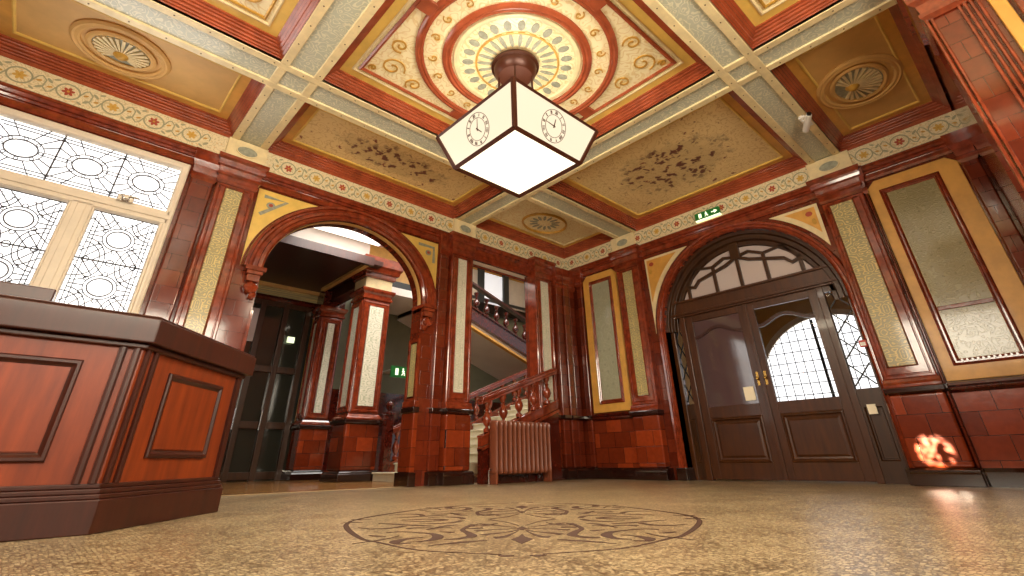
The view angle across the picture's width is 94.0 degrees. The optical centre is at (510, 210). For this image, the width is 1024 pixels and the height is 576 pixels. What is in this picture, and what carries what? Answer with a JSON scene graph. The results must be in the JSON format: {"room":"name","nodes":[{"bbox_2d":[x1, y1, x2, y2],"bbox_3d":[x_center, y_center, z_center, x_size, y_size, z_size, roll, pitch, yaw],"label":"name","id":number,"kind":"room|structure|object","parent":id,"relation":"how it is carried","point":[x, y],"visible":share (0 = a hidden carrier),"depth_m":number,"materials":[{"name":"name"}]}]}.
{"room":"entrance lobby","nodes":[
{"label":"entrance lobby","id":0,"kind":"room"},
{"bbox_2d":[0,187,383,292],"bbox_3d":[-6.347,0.630,9.331,7.000,0.100,2.860,22,-35,-37],"label":"ceiling","id":1,"kind":"structure","parent":0,"point":[286,265],"depth_m":10.49,"materials":[{"name":"brown wood"}]},
{"bbox_2d":[278,235,374,266],"bbox_3d":[-5.470,0.105,8.309,6.750,0.180,0.100,22,-35,-37],"label":"beam","id":2,"kind":"structure","parent":1,"relation":"attached to","point":[289,240],"depth_m":9.68,"materials":[{"name":"brown paint"}]},
{"bbox_2d":[331,280,354,302],"bbox_3d":[-3.849,1.895,11.509,0.320,0.340,1.380,22,-35,-37],"label":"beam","id":3,"kind":"structure","parent":1,"relation":"attached to","point":[341,294],"depth_m":11.50,"materials":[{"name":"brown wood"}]},
{"bbox_2d":[321,264,368,291],"bbox_3d":[-3.857,1.566,11.002,0.100,0.071,2.260,22,-35,-37],"label":"rib","id":4,"kind":"object","parent":1,"relation":"attached to","point":[361,267],"visible":0.86,"depth_m":10.92,"materials":[{"name":"beige paint"}]},
{"bbox_2d":[0,104,538,485],"bbox_3d":[-2.662,1.396,7.184,10.340,4.900,0.280,22,-35,-37],"label":"wall","id":5,"kind":"structure","parent":0,"point":[236,311],"depth_m":7.10,"materials":[{"name":"red tile"}]},
{"bbox_2d":[0,105,219,320],"bbox_3d":[-4.804,0.770,5.062,2.278,4.090,0.240,22,-35,-37],"label":"window","id":6,"kind":"structure","parent":5,"relation":"in","point":[40,238],"depth_m":5.51,"materials":[{"name":"beige paint"}]},
{"bbox_2d":[171,136,269,339],"bbox_3d":[-3.758,1.009,5.883,0.650,4.405,0.230,22,-35,-37],"label":"pilaster","id":7,"kind":"object","parent":5,"relation":"attached to","point":[199,308],"visible":0.33,"depth_m":6.20,"materials":[{"name":"red tile"}]},
{"bbox_2d":[218,310,253,479],"bbox_3d":[-3.439,2.281,5.836,0.120,2.100,0.390,22,-35,-37],"label":"door frame","id":8,"kind":"structure","parent":5,"relation":"attached to","point":[251,311],"depth_m":6.11,"materials":[{"name":"red wood"}]},
{"bbox_2d":[0,81,527,269],"bbox_3d":[-2.588,-0.046,7.742,10.240,0.230,0.125,22,-35,-37],"label":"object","id":9,"kind":"structure","parent":5,"relation":"attached to","point":[12,96],"depth_m":6.19,"materials":[{"name":"brown wood"}]},
{"bbox_2d":[0,55,564,268],"bbox_3d":[-2.597,-0.280,7.872,10.261,0.305,0.127,22,-35,-37],"label":"frieze","id":10,"kind":"object","parent":5,"relation":"attached to","point":[13,72],"visible":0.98,"depth_m":6.50,"materials":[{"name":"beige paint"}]},
{"bbox_2d":[240,188,437,330],"bbox_3d":[-2.515,0.839,7.528,3.110,1.736,0.400,22,-35,-37],"label":"arch surround","id":11,"kind":"object","parent":5,"relation":"attached to","point":[422,254],"visible":0.98,"depth_m":7.36,"materials":[{"name":"beige paint"}]},
{"bbox_2d":[393,338,420,486],"bbox_3d":[-1.553,3.057,7.367,0.120,2.100,0.390,22,-35,-37],"label":"pillar","id":12,"kind":"structure","parent":5,"relation":"attached to","point":[404,476],"depth_m":7.23,"materials":[{"name":"red tile"}]},
{"bbox_2d":[424,232,450,485],"bbox_3d":[-1.172,2.244,7.968,0.320,4.090,0.130,22,-35,-37],"label":"shaft","id":13,"kind":"object","parent":5,"relation":"attached to","point":[431,477],"depth_m":7.79,"materials":[{"name":"brown wood"}]},
{"bbox_2d":[438,218,479,485],"bbox_3d":[-0.874,2.196,8.225,0.650,4.405,0.230,22,-35,-37],"label":"pilaster","id":14,"kind":"object","parent":5,"relation":"attached to","point":[454,447],"visible":0.94,"depth_m":7.99,"materials":[{"name":"red tile"}]},
{"bbox_2d":[473,253,535,281],"bbox_3d":[-0.192,1.193,9.792,1.760,0.140,0.350,22,-35,-37],"label":"lintel","id":15,"kind":"object","parent":5,"relation":"attached to","point":[482,262],"visible":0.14,"depth_m":9.70,"materials":[{"name":"red paint"}]},
{"bbox_2d":[527,256,566,479],"bbox_3d":[0.670,2.933,9.347,0.670,4.105,0.330,22,-35,-37],"label":"pilaster","id":16,"kind":"object","parent":5,"relation":"attached to","point":[540,305],"visible":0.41,"depth_m":9.57,"materials":[{"name":"red tile"}]},
{"bbox_2d":[290,228,370,254],"bbox_3d":[-5.784,-0.732,9.203,6.850,2.180,0.060,22,-35,-37],"label":"wall","id":17,"kind":"structure","parent":0,"point":[312,234],"depth_m":10.40,"materials":[{"name":"white paint"}]},
{"bbox_2d":[220,474,476,495],"bbox_3d":[-2.581,5.329,9.305,15.400,0.100,5.470,22,-35,-37],"label":"floor","id":18,"kind":"structure","parent":0,"point":[252,487],"depth_m":7.40,"materials":[{"name":"brown stone"}]},
{"bbox_2d":[280,290,347,480],"bbox_3d":[-4.485,3.946,11.152,0.760,4.110,0.630,22,-35,-37],"label":"pier","id":19,"kind":"object","parent":18,"relation":"on","point":[305,458],"visible":0.9,"depth_m":10.81,"materials":[{"name":"red tile"}]},
{"bbox_2d":[319,253,403,482],"bbox_3d":[-3.096,3.204,10.085,0.960,4.400,0.870,22,-35,-37],"label":"pier","id":20,"kind":"object","parent":18,"relation":"on","point":[355,430],"visible":0.98,"depth_m":9.69,"materials":[{"name":"red tile"}]},
{"bbox_2d":[372,399,527,481],"bbox_3d":[0.386,4.562,10.611,6.150,2.400,2.220,22,-35,-37],"label":"staircase","id":21,"kind":"structure","parent":18,"relation":"on","point":[478,428],"depth_m":9.18,"materials":[{"name":"stone"}]},
{"bbox_2d":[378,369,527,471],"bbox_3d":[-0.359,4.574,11.431,5.820,3.157,0.200,22,-35,-37],"label":"balustrade","id":22,"kind":"object","parent":21,"relation":"on","point":[388,428],"visible":0.37,"depth_m":9.52,"materials":[{"name":"brown wood"}]},
{"bbox_2d":[294,245,524,421],"bbox_3d":[-4.213,3.191,12.400,15.400,6.600,0.140,22,-35,-37],"label":"wall","id":23,"kind":"structure","parent":0,"point":[381,252],"depth_m":13.91,"materials":[{"name":"paint"}]},
{"bbox_2d":[56,261,316,482],"bbox_3d":[-7.316,3.038,9.054,6.700,3.840,0.148,22,-35,-37],"label":"door","id":24,"kind":"structure","parent":23,"relation":"in","point":[258,442],"depth_m":10.61,"materials":[{"name":"brown wood"}]},
{"bbox_2d":[287,337,294,342],"bbox_3d":[-5.167,3.051,11.213,0.160,0.130,0.040,22,-35,-37],"label":"glowing sign","id":25,"kind":"object","parent":24,"relation":"attached to","point":[289,339],"visible":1,"depth_m":11.20,"materials":[{"name":"white plastic"}]},
{"bbox_2d":[75,252,317,303],"bbox_3d":[-7.361,1.259,10.011,6.700,0.200,0.070,22,-35,-37],"label":"frieze","id":26,"kind":"object","parent":23,"relation":"attached to","point":[262,289],"visible":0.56,"depth_m":11.55,"materials":[{"name":"brown wood"}]},
{"bbox_2d":[79,245,319,295],"bbox_3d":[-7.261,1.151,10.109,6.900,0.080,0.150,22,-35,-37],"label":"crown molding","id":27,"kind":"structure","parent":23,"relation":"attached to","point":[264,283],"depth_m":11.54,"materials":[{"name":"beige paint"}]},
{"bbox_2d":[322,389,507,473],"bbox_3d":[-1.456,6.333,13.405,8.000,1.900,0.060,22,-35,-37],"label":"dado","id":28,"kind":"object","parent":23,"relation":"attached to","point":[397,399],"depth_m":12.13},
{"bbox_2d":[332,299,525,402],"bbox_3d":[-1.487,4.298,14.476,8.000,2.700,0.050,22,-35,-37],"label":"wall","id":29,"kind":"structure","parent":23,"relation":"attached to","point":[398,334],"depth_m":13.03,"materials":[{"name":"paint"}]},
{"bbox_2d":[383,366,406,377],"bbox_3d":[-2.990,4.213,12.207,0.700,0.260,0.982,22,-35,-37],"label":"exit sign","id":30,"kind":"object","parent":29,"relation":"attached to","point":[395,371],"visible":0.68,"depth_m":11.81,"materials":[{"name":"green plastic"}]},
{"bbox_2d":[351,281,525,322],"bbox_3d":[-1.033,2.928,14.362,7.500,0.910,1.650,22,-35,-37],"label":"landing","id":31,"kind":"object","parent":29,"relation":"attached to","point":[402,302],"visible":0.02,"depth_m":12.94,"materials":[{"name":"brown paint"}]},
{"bbox_2d":[397,282,527,393],"bbox_3d":[-0.558,3.761,14.121,5.220,2.979,2.020,22,-35,-37],"label":"flight","id":32,"kind":"object","parent":29,"relation":"attached to","point":[498,351],"visible":0.38,"depth_m":13.39,"materials":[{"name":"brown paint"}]},
{"bbox_2d":[472,268,524,311],"bbox_3d":[-0.981,2.445,15.942,4.620,1.370,0.100,22,-35,-37],"label":"window","id":33,"kind":"structure","parent":23,"relation":"in","point":[510,292],"depth_m":16.46,"materials":[{"name":"white glass"}]},
{"bbox_2d":[0,479,1023,575],"bbox_3d":[1.297,2.413,3.842,12.800,0.100,8.550,22,-35,-37],"label":"floor","id":34,"kind":"structure","parent":0,"point":[749,527],"depth_m":2.28,"materials":[{"name":"stone"}]},
{"bbox_2d":[0,281,255,541],"bbox_3d":[-3.340,1.091,2.674,3.575,1.270,1.385,22,-35,-37],"label":"reception desk","id":35,"kind":"object","parent":34,"relation":"on","point":[110,420],"depth_m":2.75,"materials":[{"name":"brown wood"}]},
{"bbox_2d":[0,281,55,301],"bbox_3d":[-3.649,0.262,2.322,2.150,0.120,0.320,22,-35,-37],"label":"shelf","id":36,"kind":"object","parent":35,"relation":"attached to","point":[6,288],"depth_m":2.80,"materials":[{"name":"brown wood"}]},
{"bbox_2d":[0,294,255,378],"bbox_3d":[-3.345,0.722,2.868,3.575,0.195,1.385,22,-35,-37],"label":"countertop","id":37,"kind":"structure","parent":35,"relation":"on","point":[19,316],"depth_m":2.86,"materials":[{"name":"brown wood"}]},
{"bbox_2d":[221,483,476,496],"bbox_3d":[-1.257,4.100,6.997,6.640,0.102,0.180,22,-35,-37],"label":"threshold","id":38,"kind":"object","parent":34,"relation":"on","point":[474,483],"visible":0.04,"depth_m":6.00,"materials":[{"name":"stone"}]},
{"bbox_2d":[477,367,561,484],"bbox_3d":[0.180,3.599,8.230,1.820,1.898,0.160,22,-35,-37],"label":"balustrade","id":39,"kind":"object","parent":34,"relation":"on","point":[548,412],"visible":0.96,"depth_m":8.26,"materials":[{"name":"brown wood"}]},
{"bbox_2d":[488,420,551,484],"bbox_3d":[0.148,3.893,7.700,1.321,0.888,0.207,22,-35,-37],"label":"radiator","id":40,"kind":"object","parent":34,"relation":"on","point":[516,447],"visible":1,"depth_m":7.64,"materials":[{"name":"brown metal"}]},
{"bbox_2d":[343,502,704,556],"bbox_3d":[0.069,1.897,2.913,2.081,0.022,2.427,-12,-30,20],"label":"medallion","id":41,"kind":"object","parent":34,"relation":"on","point":[521,539],"visible":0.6,"depth_m":2.55,"materials":[{"name":"brown tile"}]},
{"bbox_2d":[545,267,576,479],"bbox_3d":[0.964,3.086,9.523,0.300,3.990,0.390,22,-35,-37],"label":"shaft","id":42,"kind":"object","parent":34,"relation":"on","point":[560,355],"visible":0.6,"depth_m":9.36,"materials":[{"name":"red tile"}]},
{"bbox_2d":[561,268,585,479],"bbox_3d":[1.119,3.143,9.637,0.290,3.990,0.410,22,-35,-37],"label":"shaft","id":43,"kind":"object","parent":34,"relation":"on","point":[566,274],"visible":0.54,"depth_m":9.42,"materials":[{"name":"red tile"}]},
{"bbox_2d":[568,272,588,478],"bbox_3d":[1.256,3.206,9.760,0.290,3.990,0.390,22,-35,-37],"label":"shaft","id":44,"kind":"object","parent":34,"relation":"on","point":[571,290],"visible":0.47,"depth_m":9.55,"materials":[{"name":"brown wood"}]},
{"bbox_2d":[894,0,1023,190],"bbox_3d":[4.126,-0.332,3.514,0.800,4.390,0.790,22,-35,-37],"label":"pier","id":45,"kind":"object","parent":34,"relation":"on","point":[981,41],"visible":1,"depth_m":3.84,"materials":[{"name":"red tile"}]},
{"bbox_2d":[573,101,1023,479],"bbox_3d":[3.867,1.700,7.934,0.400,4.900,7.320,22,-35,-37],"label":"wall","id":46,"kind":"structure","parent":0,"point":[673,457],"depth_m":8.16,"materials":[{"name":"red tile"}]},
{"bbox_2d":[571,266,597,478],"bbox_3d":[1.502,3.110,9.690,0.150,4.090,0.260,22,-35,-37],"label":"shaft","id":47,"kind":"object","parent":46,"relation":"attached to","point":[577,271],"visible":0.91,"depth_m":9.58,"materials":[{"name":"brown wood"}]},
{"bbox_2d":[583,269,631,412],"bbox_3d":[1.890,2.559,9.566,0.060,2.740,0.870,22,-35,-37],"label":"wall panel","id":48,"kind":"object","parent":46,"relation":"attached to","point":[611,392],"visible":0.95,"depth_m":9.48,"materials":[{"name":"paint"}]},
{"bbox_2d":[591,411,639,479],"bbox_3d":[1.899,4.263,8.658,0.100,1.080,0.910,22,-35,-37],"label":"dado","id":49,"kind":"object","parent":46,"relation":"attached to","point":[616,451],"visible":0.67,"depth_m":8.65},
{"bbox_2d":[608,232,674,480],"bbox_3d":[2.352,2.499,8.886,0.230,4.405,0.690,22,-35,-37],"label":"pilaster","id":50,"kind":"object","parent":46,"relation":"attached to","point":[647,412],"visible":1,"depth_m":8.67,"materials":[{"name":"red tile"}]},
{"bbox_2d":[569,138,951,276],"bbox_3d":[3.628,0.281,8.527,0.125,0.230,7.020,22,-35,-37],"label":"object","id":51,"kind":"structure","parent":46,"relation":"attached to","point":[934,149],"depth_m":7.85,"materials":[{"name":"brown wood"}]},
{"bbox_2d":[564,111,963,269],"bbox_3d":[3.631,0.046,8.656,0.127,0.305,7.042,22,-35,-37],"label":"frieze","id":52,"kind":"object","parent":46,"relation":"attached to","point":[932,129],"visible":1,"depth_m":7.82,"materials":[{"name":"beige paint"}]},
{"bbox_2d":[694,206,721,222],"bbox_3d":[3.543,0.083,8.592,0.062,0.157,0.460,22,-35,-37],"label":"exit sign","id":53,"kind":"object","parent":52,"relation":"attached to","point":[713,212],"visible":1,"depth_m":8.56,"materials":[{"name":"green plastic"}]},
{"bbox_2d":[644,203,914,484],"bbox_3d":[3.849,2.072,7.599,0.400,3.930,3.270,22,-35,-37],"label":"arch surround","id":54,"kind":"object","parent":46,"relation":"attached to","point":[809,218],"visible":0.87,"depth_m":7.84,"materials":[{"name":"beige paint"}]},
{"bbox_2d":[666,230,909,483],"bbox_3d":[3.911,2.131,7.594,0.200,3.820,2.960,22,-35,-37],"label":"door","id":55,"kind":"structure","parent":54,"relation":"attached to","point":[766,311],"depth_m":7.34,"materials":[{"name":"brown wood"}]},
{"bbox_2d":[743,386,755,400],"bbox_3d":[3.743,2.875,7.480,0.012,0.200,0.160,22,-35,-37],"label":"paper notice","id":56,"kind":"object","parent":55,"relation":"attached to","point":[749,392],"visible":1,"depth_m":7.47,"materials":[{"name":"beige paper"}]},
{"bbox_2d":[866,404,878,413],"bbox_3d":[4.767,2.623,6.294,0.015,0.120,0.100,22,-35,-37],"label":"paper notice","id":57,"kind":"object","parent":55,"relation":"attached to","point":[872,409],"visible":1,"depth_m":6.29,"materials":[{"name":"beige paper"}]},
{"bbox_2d":[858,340,867,346],"bbox_3d":[4.710,1.783,6.380,0.039,0.090,0.090,22,-35,-37],"label":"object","id":58,"kind":"object","parent":54,"relation":"attached to","point":[863,343],"visible":1,"depth_m":6.36,"materials":[{"name":"red"}]},
{"bbox_2d":[805,150,987,487],"bbox_3d":[4.930,1.156,6.392,0.230,4.405,0.710,22,-35,-37],"label":"pilaster","id":59,"kind":"object","parent":46,"relation":"attached to","point":[940,454],"visible":0.89,"depth_m":6.12,"materials":[{"name":"red tile"}]},
{"bbox_2d":[858,165,990,486],"bbox_3d":[5.156,1.200,6.141,0.170,4.090,0.150,22,-35,-37],"label":"shaft","id":60,"kind":"object","parent":46,"relation":"attached to","point":[862,177],"depth_m":5.98,"materials":[{"name":"brown wood"}]},
{"bbox_2d":[868,158,1023,381],"bbox_3d":[5.550,0.658,6.022,0.060,2.750,1.015,22,-35,-37],"label":"wall panel","id":61,"kind":"object","parent":46,"relation":"attached to","point":[967,293],"visible":0.98,"depth_m":5.95,"materials":[{"name":"paint"}]},
{"bbox_2d":[940,128,1023,279],"bbox_3d":[5.923,0.797,5.392,0.180,4.090,0.290,22,-35,-37],"label":"shaft","id":62,"kind":"object","parent":46,"relation":"attached to","point":[958,142],"visible":0.91,"depth_m":5.90,"materials":[{"name":"red tile"}]},
{"bbox_2d":[946,375,1023,487],"bbox_3d":[5.560,2.356,5.115,0.100,1.080,1.030,22,-35,-37],"label":"dado","id":63,"kind":"object","parent":46,"relation":"attached to","point":[991,410],"visible":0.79,"depth_m":5.30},
{"bbox_2d":[924,44,1023,234],"bbox_3d":[2.797,-1.446,1.903,10.340,4.900,1.700,22,-35,-37],"label":"wall","id":64,"kind":"structure","parent":0,"point":[997,167],"depth_m":4.75,"materials":[{"name":"red tile"}]},
{"bbox_3d":[0.441,-2.248,5.428,11.000,0.150,8.900,22,-35,-37],"label":"ceiling","id":65,"kind":"structure","parent":0,"visible":0},
{"bbox_2d":[232,85,304,149],"bbox_3d":[-3.296,-1.348,6.509,0.480,0.370,1.470,22,-35,-37],"label":"ceiling beam","id":66,"kind":"structure","parent":65,"relation":"attached to","point":[273,109],"depth_m":6.37,"materials":[{"name":"beige paint"}]},
{"bbox_2d":[281,0,384,80],"bbox_3d":[-1.371,-2.351,4.646,0.480,0.370,3.250,22,-35,-37],"label":"ceiling beam","id":67,"kind":"structure","parent":65,"relation":"attached to","point":[333,25],"depth_m":5.14,"materials":[{"name":"beige paint"}]},
{"bbox_2d":[75,0,635,238],"bbox_3d":[-1.409,-1.190,6.861,10.230,0.370,0.500,22,-35,-37],"label":"ceiling beam","id":68,"kind":"structure","parent":65,"relation":"attached to","point":[150,16],"depth_m":5.77,"materials":[{"name":"beige paint"}]},
{"bbox_2d":[0,0,264,137],"bbox_3d":[-4.423,-1.762,5.567,2.570,0.225,1.470,22,-35,-37],"label":"coffer","id":69,"kind":"object","parent":68,"relation":"attached to","point":[71,40],"visible":0.98,"depth_m":5.67,"materials":[{"name":"paint"}]},
{"bbox_2d":[156,0,320,60],"bbox_3d":[-2.498,-2.764,3.704,2.570,0.225,3.250,22,-35,-37],"label":"coffer","id":70,"kind":"object","parent":68,"relation":"attached to","point":[270,26],"visible":1,"depth_m":5.11,"materials":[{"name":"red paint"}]},
{"bbox_2d":[268,102,503,218],"bbox_3d":[-1.842,-0.699,7.662,3.450,0.225,1.470,22,-35,-37],"label":"coffer","id":71,"kind":"object","parent":68,"relation":"attached to","point":[316,138],"visible":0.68,"depth_m":7.67,"materials":[{"name":"paint"}]},
{"bbox_2d":[322,0,714,140],"bbox_3d":[0.083,-1.701,5.800,3.450,0.225,3.250,22,-35,-37],"label":"coffer","id":72,"kind":"object","parent":68,"relation":"attached to","point":[427,63],"visible":0.8,"depth_m":5.71,"materials":[{"name":"yellow paint"}]},
{"bbox_2d":[436,49,597,197],"bbox_3d":[0.063,-1.113,5.492,1.300,1.492,1.300,22,-35,-37],"label":"hanging lantern","id":73,"kind":"object","parent":72,"relation":"hanging from","point":[516,140],"visible":1,"depth_m":5.03,"materials":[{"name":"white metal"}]},
{"bbox_2d":[466,112,488,145],"bbox_3d":[-0.342,-0.835,4.924,0.124,0.329,0.350,22,-35,-37],"label":"clock","id":74,"kind":"object","parent":73,"relation":"on","point":[477,123],"depth_m":4.93,"materials":[{"name":"beige glass"}]},
{"bbox_2d":[541,109,565,142],"bbox_3d":[0.443,-0.860,4.896,0.350,0.329,0.124,22,-35,-37],"label":"clock","id":75,"kind":"object","parent":73,"relation":"on","point":[553,121],"depth_m":4.90,"materials":[{"name":"beige glass"}]},
{"bbox_2d":[476,199,613,258],"bbox_3d":[0.743,0.365,9.760,2.640,0.225,1.470,22,-35,-37],"label":"coffer","id":76,"kind":"object","parent":68,"relation":"attached to","point":[528,223],"visible":0.92,"depth_m":9.99,"materials":[{"name":"yellow paint"}]},
{"bbox_2d":[546,90,807,230],"bbox_3d":[2.667,-0.637,7.898,2.640,0.225,3.250,22,-35,-37],"label":"coffer","id":77,"kind":"object","parent":68,"relation":"attached to","point":[722,148],"visible":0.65,"depth_m":7.92,"materials":[{"name":"paint"}]},
{"bbox_2d":[456,191,524,225],"bbox_3d":[-0.401,-0.156,8.860,0.450,0.370,1.470,22,-35,-37],"label":"ceiling beam","id":78,"kind":"structure","parent":65,"relation":"attached to","point":[503,201],"depth_m":8.74,"materials":[{"name":"beige paint"}]},
{"bbox_2d":[542,71,731,187],"bbox_3d":[1.524,-1.159,6.997,0.450,0.370,3.250,22,-35,-37],"label":"ceiling beam","id":79,"kind":"structure","parent":65,"relation":"attached to","point":[699,94],"depth_m":6.48,"materials":[{"name":"beige paint"}]},
{"bbox_2d":[642,0,839,164],"bbox_3d":[1.098,-2.495,4.435,10.230,0.370,0.450,22,-35,-37],"label":"ceiling beam","id":80,"kind":"structure","parent":65,"relation":"attached to","point":[698,23],"depth_m":5.68,"materials":[{"name":"beige paint"}]},
{"bbox_2d":[710,0,841,50],"bbox_3d":[2.422,-2.919,3.536,3.450,0.225,2.800,22,-35,-37],"label":"coffer","id":81,"kind":"object","parent":80,"relation":"attached to","point":[756,22],"visible":1,"depth_m":5.15,"materials":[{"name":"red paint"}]},
{"bbox_2d":[798,112,813,132],"bbox_3d":[3.981,-1.197,6.434,0.160,0.154,0.371,-18,-32,30],"label":"security camera","id":82,"kind":"object","parent":80,"relation":"attached to","point":[805,120],"visible":1,"depth_m":6.41,"materials":[{"name":"white plastic"}]},
{"bbox_2d":[770,5,951,151],"bbox_3d":[4.512,-1.597,6.113,2.640,0.225,1.330,22,-35,-37],"label":"coffer","id":83,"kind":"object","parent":80,"relation":"attached to","point":[873,80],"visible":0.97,"depth_m":6.14,"materials":[{"name":"paint"}]},
{"bbox_2d":[753,0,895,70],"bbox_3d":[3.368,-2.119,5.212,0.450,0.370,1.330,22,-35,-37],"label":"ceiling beam","id":84,"kind":"structure","parent":65,"relation":"attached to","point":[846,14],"depth_m":5.17,"materials":[{"name":"beige paint"}]},
{"bbox_3d":[-0.943,-0.546,10.267,15.400,1.640,0.040,22,-35,-37],"label":"wall","id":85,"kind":"structure","parent":0,"visible":0},
{"bbox_2d":[314,227,382,247],"bbox_3d":[-4.805,-0.670,8.216,7.150,0.130,2.460,22,-35,-37],"label":"window","id":86,"kind":"structure","parent":85,"relation":"in","point":[350,234],"depth_m":10.40,"materials":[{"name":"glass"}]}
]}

